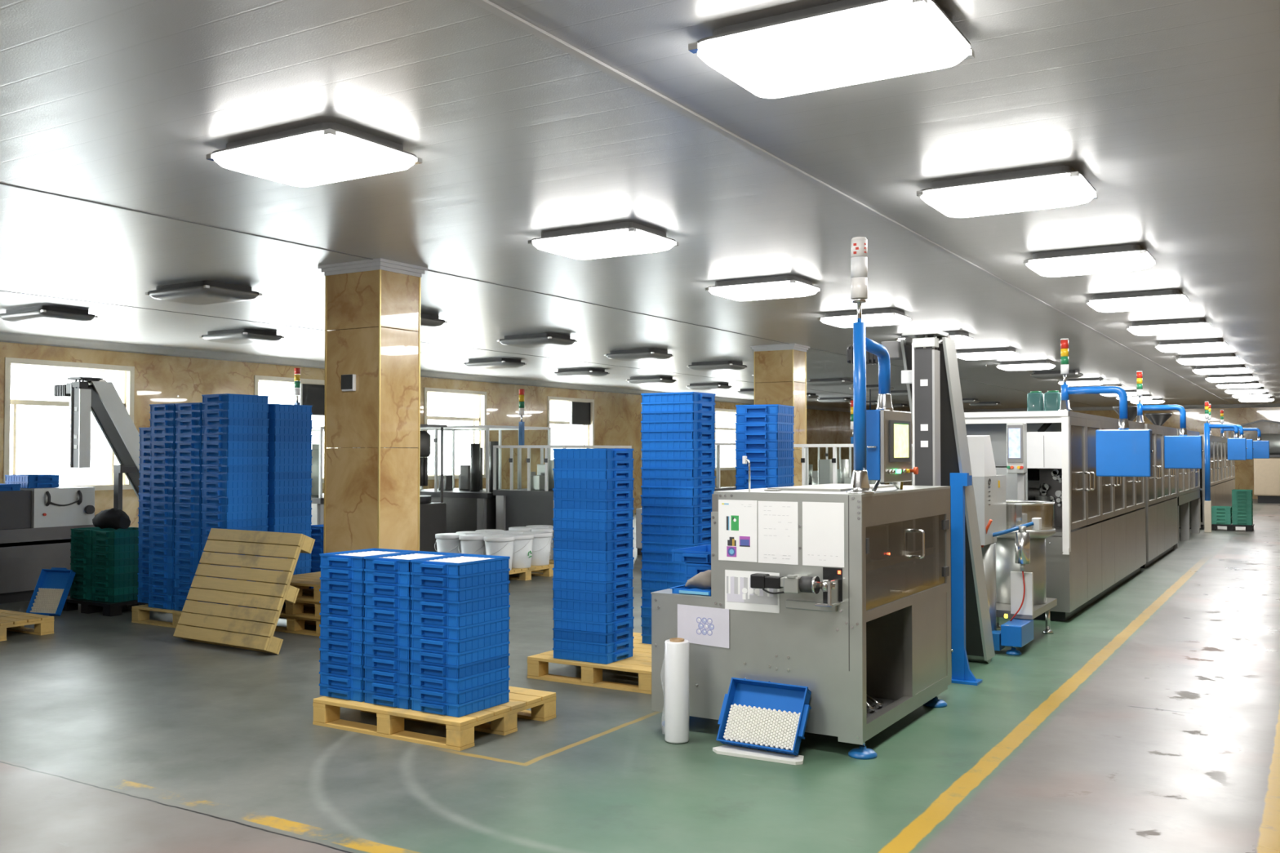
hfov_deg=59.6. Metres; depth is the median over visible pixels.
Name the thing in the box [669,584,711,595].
tray
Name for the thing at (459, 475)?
fixture
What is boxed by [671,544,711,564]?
crate
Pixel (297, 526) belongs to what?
crate
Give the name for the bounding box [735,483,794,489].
crate
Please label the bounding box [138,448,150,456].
crate
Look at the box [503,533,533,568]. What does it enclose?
bucket
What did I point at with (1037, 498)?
fixture
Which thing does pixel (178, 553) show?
crate
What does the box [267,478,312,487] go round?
crate
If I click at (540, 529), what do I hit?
bucket
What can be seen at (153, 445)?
crate
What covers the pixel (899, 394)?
diffuser
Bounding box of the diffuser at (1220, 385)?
[1216,383,1261,388]
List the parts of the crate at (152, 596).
handle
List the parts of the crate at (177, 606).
handle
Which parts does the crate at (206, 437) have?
handle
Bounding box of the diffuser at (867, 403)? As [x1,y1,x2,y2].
[866,402,877,405]
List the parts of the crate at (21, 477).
handle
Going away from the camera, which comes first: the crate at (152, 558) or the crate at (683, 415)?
the crate at (683, 415)
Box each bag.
[92,507,130,529]
[684,569,711,589]
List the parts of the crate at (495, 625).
handle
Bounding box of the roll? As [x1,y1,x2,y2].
[664,637,688,743]
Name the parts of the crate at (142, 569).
handle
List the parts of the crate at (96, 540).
handle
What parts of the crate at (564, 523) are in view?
handle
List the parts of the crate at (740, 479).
handle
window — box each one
[3,357,134,490]
[253,375,324,483]
[423,387,486,479]
[546,395,594,445]
[640,404,642,472]
[714,408,736,471]
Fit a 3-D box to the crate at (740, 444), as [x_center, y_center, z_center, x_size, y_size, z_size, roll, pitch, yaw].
[1.012,0.146,9.037,0.352,0.070,0.498,-1,-1,24]
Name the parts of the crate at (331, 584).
handle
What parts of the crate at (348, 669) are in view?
handle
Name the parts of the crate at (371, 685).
handle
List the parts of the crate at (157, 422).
handle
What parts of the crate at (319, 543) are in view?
handle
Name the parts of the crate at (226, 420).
handle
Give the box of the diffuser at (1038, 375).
[1031,373,1082,379]
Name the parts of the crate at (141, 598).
handle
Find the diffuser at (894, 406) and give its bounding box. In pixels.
[892,405,909,408]
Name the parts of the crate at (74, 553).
handle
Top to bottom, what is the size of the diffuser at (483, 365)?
0.078 m
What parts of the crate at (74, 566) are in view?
handle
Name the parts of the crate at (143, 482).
handle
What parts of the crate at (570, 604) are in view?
handle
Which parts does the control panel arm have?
rod, handle, arm, panel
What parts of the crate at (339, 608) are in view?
handle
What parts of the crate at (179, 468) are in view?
handle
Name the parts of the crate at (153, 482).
handle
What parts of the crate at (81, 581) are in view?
handle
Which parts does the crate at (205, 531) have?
handle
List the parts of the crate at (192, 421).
handle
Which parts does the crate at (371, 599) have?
handle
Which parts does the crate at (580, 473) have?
handle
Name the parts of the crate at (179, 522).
handle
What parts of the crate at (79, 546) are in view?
handle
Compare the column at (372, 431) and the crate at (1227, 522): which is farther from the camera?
the crate at (1227, 522)
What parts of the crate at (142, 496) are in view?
handle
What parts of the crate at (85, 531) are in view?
handle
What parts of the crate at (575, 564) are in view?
handle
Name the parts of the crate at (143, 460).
handle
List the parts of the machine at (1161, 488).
pane, door, panel, handle, pane, door, panel, pane, door, panel, door, pane, panel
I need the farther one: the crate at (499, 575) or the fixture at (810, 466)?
the fixture at (810, 466)
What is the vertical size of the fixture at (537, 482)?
0.217 m
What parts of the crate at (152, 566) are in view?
handle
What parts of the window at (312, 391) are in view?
panel frame, dark panel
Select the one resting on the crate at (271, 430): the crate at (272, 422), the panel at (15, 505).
the crate at (272, 422)
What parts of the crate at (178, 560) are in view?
handle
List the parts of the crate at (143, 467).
handle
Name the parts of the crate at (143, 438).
handle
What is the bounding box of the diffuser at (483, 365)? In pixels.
[465,361,524,368]
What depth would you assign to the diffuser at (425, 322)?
13.04 m
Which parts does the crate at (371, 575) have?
handle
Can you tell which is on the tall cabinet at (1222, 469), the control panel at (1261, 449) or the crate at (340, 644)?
the control panel at (1261, 449)
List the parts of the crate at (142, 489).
handle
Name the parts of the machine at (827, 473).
frame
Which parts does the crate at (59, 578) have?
plastic cap, handle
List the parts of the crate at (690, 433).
handle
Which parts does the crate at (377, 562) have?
handle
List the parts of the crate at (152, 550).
handle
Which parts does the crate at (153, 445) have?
handle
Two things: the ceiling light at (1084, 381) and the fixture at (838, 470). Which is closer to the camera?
the fixture at (838, 470)
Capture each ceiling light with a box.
[0,305,97,325]
[145,280,262,305]
[200,328,284,344]
[206,122,422,186]
[420,312,447,328]
[462,358,526,368]
[497,333,577,347]
[528,222,679,259]
[552,368,609,377]
[604,348,673,360]
[625,376,676,384]
[685,382,732,390]
[686,360,747,371]
[688,0,974,98]
[705,275,821,301]
[736,388,754,395]
[806,377,853,386]
[806,392,818,399]
[817,308,911,328]
[817,396,853,402]
[848,384,893,391]
[848,400,877,405]
[890,390,907,396]
[892,404,909,408]
[895,331,974,344]
[916,164,1097,217]
[956,347,1020,359]
[962,398,980,403]
[968,401,1002,406]
[995,360,1055,370]
[1023,244,1155,277]
[1029,369,1083,379]
[1057,377,1106,386]
[1083,384,1124,389]
[1085,289,1190,312]
[1101,390,1136,396]
[1115,394,1153,400]
[1125,318,1212,335]
[1129,398,1164,404]
[1154,338,1227,352]
[1175,353,1239,364]
[1191,364,1248,374]
[1204,373,1256,382]
[1215,381,1262,388]
[1224,386,1266,394]
[1231,391,1271,398]
[1238,396,1274,402]
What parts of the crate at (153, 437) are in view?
handle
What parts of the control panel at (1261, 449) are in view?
arm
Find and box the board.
[712,744,804,764]
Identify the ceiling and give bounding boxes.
[0,0,1279,410]
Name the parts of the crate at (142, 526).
handle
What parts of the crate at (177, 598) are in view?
handle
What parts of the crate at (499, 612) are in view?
handle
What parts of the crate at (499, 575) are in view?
handle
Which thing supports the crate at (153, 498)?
on the crate at (153, 505)
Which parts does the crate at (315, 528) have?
handle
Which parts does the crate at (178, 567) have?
handle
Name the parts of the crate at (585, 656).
handle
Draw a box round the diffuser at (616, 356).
[606,352,671,360]
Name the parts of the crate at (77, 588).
handle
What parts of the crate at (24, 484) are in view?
handle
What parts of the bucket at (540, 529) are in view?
lid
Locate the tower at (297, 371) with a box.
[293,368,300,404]
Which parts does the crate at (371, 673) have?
handle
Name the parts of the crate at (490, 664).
handle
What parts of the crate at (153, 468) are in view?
handle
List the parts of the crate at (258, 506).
handle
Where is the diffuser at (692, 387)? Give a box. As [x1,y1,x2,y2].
[687,385,731,390]
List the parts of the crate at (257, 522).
handle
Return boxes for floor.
[0,498,1279,852]
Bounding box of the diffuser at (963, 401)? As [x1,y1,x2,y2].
[962,400,980,403]
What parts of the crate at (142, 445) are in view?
handle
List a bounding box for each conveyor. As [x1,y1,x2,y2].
[53,377,178,510]
[846,329,1050,685]
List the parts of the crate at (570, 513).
handle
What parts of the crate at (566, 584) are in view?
handle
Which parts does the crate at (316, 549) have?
handle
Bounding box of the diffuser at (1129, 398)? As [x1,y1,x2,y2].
[1116,396,1152,400]
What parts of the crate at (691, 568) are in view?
handle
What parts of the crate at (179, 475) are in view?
handle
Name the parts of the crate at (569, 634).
handle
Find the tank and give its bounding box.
[635,507,641,555]
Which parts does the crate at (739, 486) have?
handle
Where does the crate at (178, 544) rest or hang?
on the crate at (178, 553)
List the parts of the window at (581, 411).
panel frame, dark panel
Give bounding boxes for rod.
[742,456,750,491]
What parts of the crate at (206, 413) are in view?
handle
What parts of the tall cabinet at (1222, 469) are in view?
door, pane, panel, panel, door, pane, frame, door, pane, panel, panel, pane, door, pane, door, panel, door, pane, panel, pane, panel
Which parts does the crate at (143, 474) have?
handle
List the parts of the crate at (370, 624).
handle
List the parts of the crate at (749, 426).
handle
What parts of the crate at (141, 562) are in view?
handle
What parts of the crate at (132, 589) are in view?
handle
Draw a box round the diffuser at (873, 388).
[850,386,893,391]
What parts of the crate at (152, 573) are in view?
handle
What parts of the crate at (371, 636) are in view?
handle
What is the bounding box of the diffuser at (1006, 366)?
[996,363,1054,370]
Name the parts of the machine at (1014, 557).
leg, motor panel, leg, leg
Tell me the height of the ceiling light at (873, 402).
0.138 m
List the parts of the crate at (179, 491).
handle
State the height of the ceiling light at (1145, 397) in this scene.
0.138 m
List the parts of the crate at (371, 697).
handle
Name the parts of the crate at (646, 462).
handle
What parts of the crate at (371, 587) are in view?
handle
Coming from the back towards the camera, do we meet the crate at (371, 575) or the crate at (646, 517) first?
the crate at (646, 517)
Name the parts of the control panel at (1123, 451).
arm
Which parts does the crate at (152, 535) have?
handle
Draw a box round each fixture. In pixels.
[311,444,319,479]
[311,449,319,496]
[438,475,453,490]
[458,475,460,489]
[460,465,470,489]
[470,443,479,491]
[480,448,482,489]
[488,441,498,492]
[530,475,545,490]
[537,464,545,475]
[548,460,554,489]
[808,464,813,482]
[812,471,817,477]
[812,476,817,484]
[817,459,832,484]
[837,469,840,484]
[840,459,848,484]
[844,477,852,484]
[865,524,888,559]
[866,540,871,563]
[866,551,935,573]
[868,480,875,484]
[881,563,923,591]
[883,520,902,555]
[1006,510,1049,527]
[1027,479,1039,498]
[1027,498,1035,510]
[1035,496,1050,527]
[1200,468,1201,484]
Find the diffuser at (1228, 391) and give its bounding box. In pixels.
[1224,389,1266,394]
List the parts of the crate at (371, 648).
handle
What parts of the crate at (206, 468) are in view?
handle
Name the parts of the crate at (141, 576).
handle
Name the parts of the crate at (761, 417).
handle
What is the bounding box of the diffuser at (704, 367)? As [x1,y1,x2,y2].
[688,364,746,371]
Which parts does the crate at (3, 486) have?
handle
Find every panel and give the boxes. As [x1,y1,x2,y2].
[0,490,31,529]
[1006,422,1026,525]
[1057,338,1154,476]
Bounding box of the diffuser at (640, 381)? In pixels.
[627,378,675,384]
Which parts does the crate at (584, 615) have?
handle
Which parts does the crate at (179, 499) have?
handle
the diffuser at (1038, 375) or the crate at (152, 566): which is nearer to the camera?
the crate at (152, 566)
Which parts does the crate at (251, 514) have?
handle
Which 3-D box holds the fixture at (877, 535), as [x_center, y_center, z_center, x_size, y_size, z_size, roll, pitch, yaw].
[1.438,0.702,6.778,0.138,0.200,0.138,-1,-1,31]
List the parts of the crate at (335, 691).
handle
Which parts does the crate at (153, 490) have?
handle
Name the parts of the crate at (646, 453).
handle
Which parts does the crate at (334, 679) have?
handle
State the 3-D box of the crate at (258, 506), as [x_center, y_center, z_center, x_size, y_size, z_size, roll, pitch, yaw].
[-3.672,0.731,10.130,0.352,0.070,0.498,-1,-2,31]
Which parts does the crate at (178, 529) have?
handle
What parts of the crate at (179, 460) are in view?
handle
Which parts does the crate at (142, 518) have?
handle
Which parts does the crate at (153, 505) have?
handle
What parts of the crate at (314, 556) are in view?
handle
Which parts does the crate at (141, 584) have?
handle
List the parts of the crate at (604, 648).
handle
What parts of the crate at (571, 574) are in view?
handle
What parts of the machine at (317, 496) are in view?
leg, frame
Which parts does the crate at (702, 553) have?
handle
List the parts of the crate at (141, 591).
handle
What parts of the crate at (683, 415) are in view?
handle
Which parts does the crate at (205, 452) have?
handle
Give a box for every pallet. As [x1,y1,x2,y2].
[0,608,53,641]
[62,596,148,616]
[131,604,285,630]
[173,528,315,654]
[256,571,320,602]
[257,591,320,619]
[259,604,320,636]
[312,685,555,751]
[509,564,553,580]
[527,631,651,693]
[531,560,553,573]
[1211,524,1254,531]
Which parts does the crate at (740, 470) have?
handle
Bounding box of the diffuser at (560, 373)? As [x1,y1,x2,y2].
[555,370,608,377]
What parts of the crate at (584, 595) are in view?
handle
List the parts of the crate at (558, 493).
handle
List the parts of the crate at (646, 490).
handle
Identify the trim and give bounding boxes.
[0,182,1100,407]
[0,290,973,409]
[0,332,850,412]
[468,0,1232,404]
[897,403,1279,412]
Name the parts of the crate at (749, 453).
handle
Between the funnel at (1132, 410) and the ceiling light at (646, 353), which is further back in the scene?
the ceiling light at (646, 353)
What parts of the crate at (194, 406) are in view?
handle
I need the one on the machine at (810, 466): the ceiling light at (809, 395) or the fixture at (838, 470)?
the fixture at (838, 470)
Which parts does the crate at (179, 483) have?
handle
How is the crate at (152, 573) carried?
on the crate at (152, 580)
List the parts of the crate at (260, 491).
handle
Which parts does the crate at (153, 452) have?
handle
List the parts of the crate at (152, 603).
handle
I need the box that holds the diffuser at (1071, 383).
[1058,380,1105,386]
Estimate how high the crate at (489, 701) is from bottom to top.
0.070 m
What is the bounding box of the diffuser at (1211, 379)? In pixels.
[1205,376,1255,382]
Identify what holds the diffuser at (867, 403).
attached to the ceiling light at (873, 402)
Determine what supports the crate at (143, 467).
on the crate at (143, 474)
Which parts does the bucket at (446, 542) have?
handle, lid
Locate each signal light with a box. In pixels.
[850,236,867,303]
[1060,338,1068,384]
[1136,371,1142,403]
[1204,401,1208,422]
[1207,404,1210,422]
[1220,410,1223,424]
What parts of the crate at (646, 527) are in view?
handle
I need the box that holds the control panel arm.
[845,236,918,493]
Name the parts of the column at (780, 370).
cornice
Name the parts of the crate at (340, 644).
handle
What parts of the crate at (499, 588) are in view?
handle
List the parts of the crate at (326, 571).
handle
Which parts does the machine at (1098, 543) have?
panel, panel, frame, white panel, panel, pane, door, panel, handle, frame, handle, panel, pane, door, pane, panel, door, handle, pane, panel, door, handle, door, pane, panel, pane, door, panel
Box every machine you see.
[0,485,95,604]
[311,426,324,524]
[419,424,447,551]
[419,425,551,533]
[493,444,631,530]
[650,483,951,759]
[715,443,736,491]
[793,444,913,564]
[800,447,884,484]
[964,410,1146,621]
[967,435,1057,655]
[1140,423,1177,568]
[1253,433,1279,503]
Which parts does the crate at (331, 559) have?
handle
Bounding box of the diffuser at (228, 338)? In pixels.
[202,333,281,344]
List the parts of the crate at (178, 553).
handle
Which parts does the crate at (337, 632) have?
handle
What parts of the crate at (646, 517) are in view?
handle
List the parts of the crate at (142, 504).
handle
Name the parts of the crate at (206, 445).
handle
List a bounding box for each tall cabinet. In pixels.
[1173,428,1200,548]
[1178,434,1235,528]
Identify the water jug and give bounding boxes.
[1026,391,1044,411]
[1044,391,1061,410]
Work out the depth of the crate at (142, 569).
10.69 m
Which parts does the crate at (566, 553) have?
handle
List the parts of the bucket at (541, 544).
lid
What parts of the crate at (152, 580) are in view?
handle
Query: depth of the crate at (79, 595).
11.17 m
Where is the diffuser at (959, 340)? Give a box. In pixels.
[897,335,973,344]
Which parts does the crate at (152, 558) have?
handle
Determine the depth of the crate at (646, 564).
8.36 m
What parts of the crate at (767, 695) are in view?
handle, plastic cap, handle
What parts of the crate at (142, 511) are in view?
handle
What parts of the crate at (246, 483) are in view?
handle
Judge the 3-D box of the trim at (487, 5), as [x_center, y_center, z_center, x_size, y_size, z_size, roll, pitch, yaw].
[7.718,-1.202,17.575,0.050,0.012,48.000,-1,-1,31]
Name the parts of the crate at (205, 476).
handle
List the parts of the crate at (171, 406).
handle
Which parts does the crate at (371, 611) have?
handle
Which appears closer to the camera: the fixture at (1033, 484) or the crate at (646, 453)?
the crate at (646, 453)
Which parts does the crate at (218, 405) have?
handle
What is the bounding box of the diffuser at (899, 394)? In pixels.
[890,392,907,396]
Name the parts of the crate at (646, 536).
handle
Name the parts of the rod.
rod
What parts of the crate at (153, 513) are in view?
handle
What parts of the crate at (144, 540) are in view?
handle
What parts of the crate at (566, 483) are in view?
handle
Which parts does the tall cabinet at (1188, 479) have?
door, pane, leg, pane, door, door, pane, leg, pane, door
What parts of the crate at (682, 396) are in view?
handle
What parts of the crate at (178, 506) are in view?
handle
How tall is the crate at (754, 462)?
0.070 m
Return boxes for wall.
[0,342,853,527]
[875,407,1279,498]
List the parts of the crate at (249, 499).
handle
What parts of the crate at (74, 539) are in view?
handle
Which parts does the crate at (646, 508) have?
handle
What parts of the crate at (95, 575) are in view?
handle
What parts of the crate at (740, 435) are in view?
handle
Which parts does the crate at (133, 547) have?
handle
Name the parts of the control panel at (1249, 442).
arm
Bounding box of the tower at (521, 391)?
[519,389,524,445]
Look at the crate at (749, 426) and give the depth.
8.85 m
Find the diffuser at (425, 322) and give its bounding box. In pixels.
[420,317,444,328]
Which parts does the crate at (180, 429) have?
handle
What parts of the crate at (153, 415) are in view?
handle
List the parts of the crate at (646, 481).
handle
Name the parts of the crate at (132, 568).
handle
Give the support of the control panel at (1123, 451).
on the machine at (1098, 543)
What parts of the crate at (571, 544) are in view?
handle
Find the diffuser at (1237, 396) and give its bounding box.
[1232,394,1270,398]
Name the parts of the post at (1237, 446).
arm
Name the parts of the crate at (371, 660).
handle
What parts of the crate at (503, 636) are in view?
handle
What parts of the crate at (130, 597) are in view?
handle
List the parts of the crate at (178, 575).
handle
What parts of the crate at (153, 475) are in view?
handle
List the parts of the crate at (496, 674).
handle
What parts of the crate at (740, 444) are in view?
handle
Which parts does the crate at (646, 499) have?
handle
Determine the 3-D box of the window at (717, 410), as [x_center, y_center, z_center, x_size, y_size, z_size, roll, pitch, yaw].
[2.610,0.398,33.698,0.186,1.840,1.930,-1,-1,31]
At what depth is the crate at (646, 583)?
8.37 m
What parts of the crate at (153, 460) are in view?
handle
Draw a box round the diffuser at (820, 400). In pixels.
[817,399,852,402]
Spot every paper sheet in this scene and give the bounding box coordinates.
[677,604,728,648]
[718,499,757,562]
[724,569,779,613]
[758,501,798,564]
[802,502,844,567]
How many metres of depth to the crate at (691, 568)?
6.74 m
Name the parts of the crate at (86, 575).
handle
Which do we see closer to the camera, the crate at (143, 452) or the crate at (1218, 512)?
the crate at (143, 452)
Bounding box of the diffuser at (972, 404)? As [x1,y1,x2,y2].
[970,403,1001,406]
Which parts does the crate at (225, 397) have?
handle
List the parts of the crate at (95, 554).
handle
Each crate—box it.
[0,483,21,491]
[4,474,59,481]
[4,480,59,488]
[26,567,75,616]
[70,527,112,537]
[70,535,93,543]
[70,542,92,551]
[70,549,92,557]
[70,555,92,564]
[70,563,92,572]
[70,584,92,593]
[70,591,92,599]
[71,577,92,586]
[72,570,92,578]
[91,564,138,573]
[91,571,138,581]
[91,578,137,588]
[91,586,137,595]
[91,592,137,602]
[92,527,138,537]
[92,536,138,545]
[92,543,138,552]
[92,550,138,559]
[92,557,138,566]
[137,485,150,493]
[137,493,150,500]
[137,507,149,515]
[137,515,149,522]
[137,522,149,529]
[137,528,149,537]
[137,536,149,544]
[137,543,148,551]
[137,551,148,559]
[137,558,148,566]
[137,565,148,573]
[137,573,148,581]
[137,580,148,588]
[137,587,148,595]
[137,595,148,603]
[138,427,150,435]
[138,435,150,442]
[138,442,149,448]
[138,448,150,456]
[138,456,151,463]
[138,463,150,471]
[138,471,150,478]
[138,478,150,485]
[138,500,149,507]
[147,561,174,571]
[147,577,174,586]
[147,584,174,594]
[147,599,173,609]
[148,486,175,494]
[148,494,175,502]
[148,502,174,510]
[148,509,175,517]
[148,516,175,525]
[148,524,174,533]
[148,532,174,541]
[148,539,174,548]
[148,546,174,555]
[148,554,174,564]
[148,569,174,578]
[148,591,174,602]
[149,403,176,411]
[149,418,175,426]
[149,426,176,434]
[149,434,176,441]
[149,441,175,448]
[149,448,175,457]
[149,457,175,464]
[149,464,175,471]
[149,471,175,479]
[149,479,175,487]
[150,411,176,419]
[173,533,201,542]
[173,541,201,550]
[173,548,201,558]
[173,556,200,565]
[173,564,197,573]
[173,571,195,581]
[173,579,192,588]
[173,586,189,595]
[173,595,200,603]
[173,602,184,610]
[174,448,201,457]
[174,457,202,464]
[174,464,202,472]
[174,471,201,479]
[174,480,201,488]
[174,487,201,495]
[174,495,202,503]
[174,502,201,511]
[174,510,201,519]
[174,518,201,527]
[174,525,201,534]
[175,402,203,411]
[175,410,202,418]
[175,417,202,426]
[175,426,202,434]
[175,433,202,441]
[175,441,202,448]
[200,480,268,488]
[200,487,267,496]
[200,510,267,520]
[200,518,267,528]
[200,525,268,535]
[200,534,208,542]
[200,542,205,551]
[201,393,268,403]
[201,409,268,418]
[201,425,268,434]
[201,433,268,441]
[201,441,268,448]
[201,448,268,457]
[201,457,268,465]
[201,464,268,472]
[201,471,268,480]
[201,494,268,504]
[201,502,268,512]
[202,401,269,411]
[202,417,269,426]
[266,507,311,517]
[266,515,311,524]
[267,404,312,413]
[267,411,312,420]
[267,426,312,435]
[267,434,312,441]
[267,441,311,448]
[267,448,312,457]
[267,456,312,464]
[267,463,311,471]
[267,471,311,479]
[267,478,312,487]
[267,485,311,494]
[267,493,311,502]
[267,500,311,510]
[267,522,311,532]
[268,418,312,427]
[270,551,311,560]
[271,559,311,570]
[280,566,311,574]
[284,529,311,537]
[311,524,324,533]
[311,533,323,540]
[311,546,323,553]
[311,552,320,559]
[311,560,320,566]
[311,566,320,573]
[313,539,323,546]
[319,548,413,568]
[319,589,364,604]
[319,600,364,617]
[319,612,364,629]
[319,624,364,640]
[319,635,364,653]
[319,648,364,665]
[319,659,364,677]
[319,671,364,689]
[319,683,364,702]
[320,565,364,580]
[320,577,365,592]
[363,617,411,634]
[363,629,411,646]
[363,641,411,659]
[363,653,411,671]
[363,666,411,684]
[363,678,411,697]
[363,689,411,709]
[364,551,461,572]
[364,568,411,584]
[364,581,411,596]
[364,592,411,609]
[364,604,411,622]
[409,640,509,666]
[409,653,509,678]
[409,665,509,691]
[409,677,509,704]
[410,553,510,575]
[410,568,510,588]
[410,580,510,601]
[410,592,510,613]
[410,604,510,626]
[410,617,510,639]
[410,629,510,653]
[410,689,510,717]
[552,448,633,458]
[552,468,633,479]
[552,488,633,499]
[552,507,634,519]
[552,517,633,530]
[552,527,633,540]
[552,537,633,551]
[552,546,633,561]
[552,557,634,571]
[552,567,633,582]
[552,577,633,591]
[552,586,633,602]
[552,596,633,613]
[552,606,633,622]
[552,616,634,633]
[552,626,633,643]
[552,636,634,653]
[552,646,633,664]
[553,458,634,468]
[553,478,634,489]
[553,497,634,510]
[640,391,715,403]
[640,401,715,412]
[640,410,715,421]
[640,420,715,430]
[640,429,715,439]
[640,439,715,448]
[640,448,715,457]
[640,466,715,477]
[640,485,715,496]
[640,494,711,505]
[640,513,711,524]
[640,522,711,533]
[640,532,711,543]
[640,541,711,551]
[640,550,671,561]
[640,568,684,581]
[640,577,684,589]
[640,596,651,606]
[640,605,651,616]
[640,615,651,625]
[640,624,651,635]
[641,457,715,467]
[641,475,715,486]
[641,503,711,515]
[641,560,684,571]
[641,587,663,597]
[641,634,651,644]
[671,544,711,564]
[684,562,711,575]
[684,574,694,584]
[715,677,811,755]
[734,422,794,431]
[735,404,794,414]
[735,413,794,423]
[735,431,794,440]
[735,440,794,448]
[735,448,794,457]
[735,457,794,466]
[735,466,794,475]
[735,474,794,484]
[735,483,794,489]
[1211,506,1231,511]
[1211,510,1231,514]
[1211,513,1231,517]
[1211,516,1231,520]
[1211,520,1231,524]
[1231,488,1253,493]
[1231,493,1253,497]
[1231,496,1253,500]
[1231,499,1253,504]
[1231,503,1253,507]
[1231,506,1253,511]
[1231,510,1253,515]
[1231,513,1253,518]
[1231,517,1253,521]
[1231,520,1253,524]
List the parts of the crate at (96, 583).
handle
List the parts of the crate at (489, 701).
handle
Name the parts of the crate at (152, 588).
handle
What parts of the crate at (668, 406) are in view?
handle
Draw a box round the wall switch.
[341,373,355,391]
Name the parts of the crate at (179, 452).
handle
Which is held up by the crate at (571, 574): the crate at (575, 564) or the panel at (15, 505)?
the crate at (575, 564)
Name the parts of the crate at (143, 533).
handle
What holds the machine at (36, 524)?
on the floor
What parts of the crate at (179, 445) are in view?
handle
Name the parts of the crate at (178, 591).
handle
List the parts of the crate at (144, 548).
handle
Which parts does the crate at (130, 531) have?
handle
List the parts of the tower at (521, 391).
post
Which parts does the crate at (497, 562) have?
handle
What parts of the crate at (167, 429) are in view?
handle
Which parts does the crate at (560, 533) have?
handle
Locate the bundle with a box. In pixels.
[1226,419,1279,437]
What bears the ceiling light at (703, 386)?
attached to the ceiling
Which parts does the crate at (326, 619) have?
handle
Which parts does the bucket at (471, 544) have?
handle, lid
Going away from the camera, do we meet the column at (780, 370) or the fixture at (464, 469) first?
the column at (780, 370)
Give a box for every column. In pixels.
[318,257,427,553]
[750,343,809,485]
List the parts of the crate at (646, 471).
handle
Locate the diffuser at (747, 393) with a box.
[737,391,754,395]
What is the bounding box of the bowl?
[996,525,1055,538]
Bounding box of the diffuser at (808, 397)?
[806,395,817,399]
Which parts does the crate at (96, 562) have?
handle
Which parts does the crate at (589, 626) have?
handle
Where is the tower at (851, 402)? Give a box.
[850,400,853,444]
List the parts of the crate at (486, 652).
handle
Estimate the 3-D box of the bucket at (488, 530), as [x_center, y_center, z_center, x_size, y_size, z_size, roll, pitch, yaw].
[-1.979,1.574,14.713,0.380,0.410,0.406,0,-1,-14]
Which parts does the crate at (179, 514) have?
handle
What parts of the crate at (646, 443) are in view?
handle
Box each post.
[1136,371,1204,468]
[1204,401,1247,532]
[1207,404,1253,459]
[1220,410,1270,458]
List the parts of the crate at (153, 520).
handle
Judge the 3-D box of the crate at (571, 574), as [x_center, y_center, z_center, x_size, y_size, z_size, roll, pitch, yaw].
[-0.330,1.031,7.880,0.498,0.070,0.352,-1,-2,32]
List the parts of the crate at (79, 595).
handle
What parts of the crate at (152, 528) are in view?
handle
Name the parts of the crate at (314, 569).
handle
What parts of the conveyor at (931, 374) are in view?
motor, panel, edge plate, support post, panel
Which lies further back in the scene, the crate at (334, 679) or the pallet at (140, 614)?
the pallet at (140, 614)
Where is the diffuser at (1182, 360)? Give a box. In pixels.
[1176,356,1239,364]
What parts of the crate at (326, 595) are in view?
handle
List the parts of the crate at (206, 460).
handle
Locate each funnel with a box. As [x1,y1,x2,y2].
[1112,405,1137,421]
[1144,413,1172,426]
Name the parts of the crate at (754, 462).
handle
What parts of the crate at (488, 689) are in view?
handle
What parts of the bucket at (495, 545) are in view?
handle, lid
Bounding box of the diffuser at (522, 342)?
[500,337,574,347]
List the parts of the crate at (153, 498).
handle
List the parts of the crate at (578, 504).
handle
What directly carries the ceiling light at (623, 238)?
attached to the ceiling
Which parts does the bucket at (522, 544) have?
lid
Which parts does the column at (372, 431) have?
cornice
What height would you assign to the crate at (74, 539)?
0.070 m
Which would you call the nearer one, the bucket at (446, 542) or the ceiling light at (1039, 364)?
the bucket at (446, 542)
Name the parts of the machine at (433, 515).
frame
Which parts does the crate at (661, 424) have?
handle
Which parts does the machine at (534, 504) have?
leg, frame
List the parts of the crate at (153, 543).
handle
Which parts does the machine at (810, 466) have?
frame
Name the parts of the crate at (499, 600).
handle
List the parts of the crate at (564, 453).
handle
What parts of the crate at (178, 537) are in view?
handle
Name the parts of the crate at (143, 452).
handle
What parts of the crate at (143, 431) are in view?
handle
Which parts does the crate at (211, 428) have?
handle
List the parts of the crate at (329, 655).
handle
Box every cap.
[335,551,395,556]
[382,553,444,559]
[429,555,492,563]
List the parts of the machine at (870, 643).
plate, motor, plate, bay panel, guide rail, frame, handle, panel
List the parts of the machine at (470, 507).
leg, frame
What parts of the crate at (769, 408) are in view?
handle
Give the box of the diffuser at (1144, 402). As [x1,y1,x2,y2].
[1130,400,1164,404]
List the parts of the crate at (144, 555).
handle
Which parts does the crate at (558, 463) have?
handle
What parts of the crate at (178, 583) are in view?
handle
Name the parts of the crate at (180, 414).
handle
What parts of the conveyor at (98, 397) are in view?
motor, edge plate, panel, panel, support post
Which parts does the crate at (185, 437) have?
handle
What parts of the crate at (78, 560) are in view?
handle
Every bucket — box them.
[434,533,465,553]
[455,531,484,534]
[457,533,489,555]
[475,528,503,532]
[480,532,509,535]
[482,535,515,570]
[498,530,528,533]
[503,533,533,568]
[508,526,536,531]
[523,531,552,565]
[525,524,552,528]
[531,527,553,559]
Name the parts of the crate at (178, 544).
handle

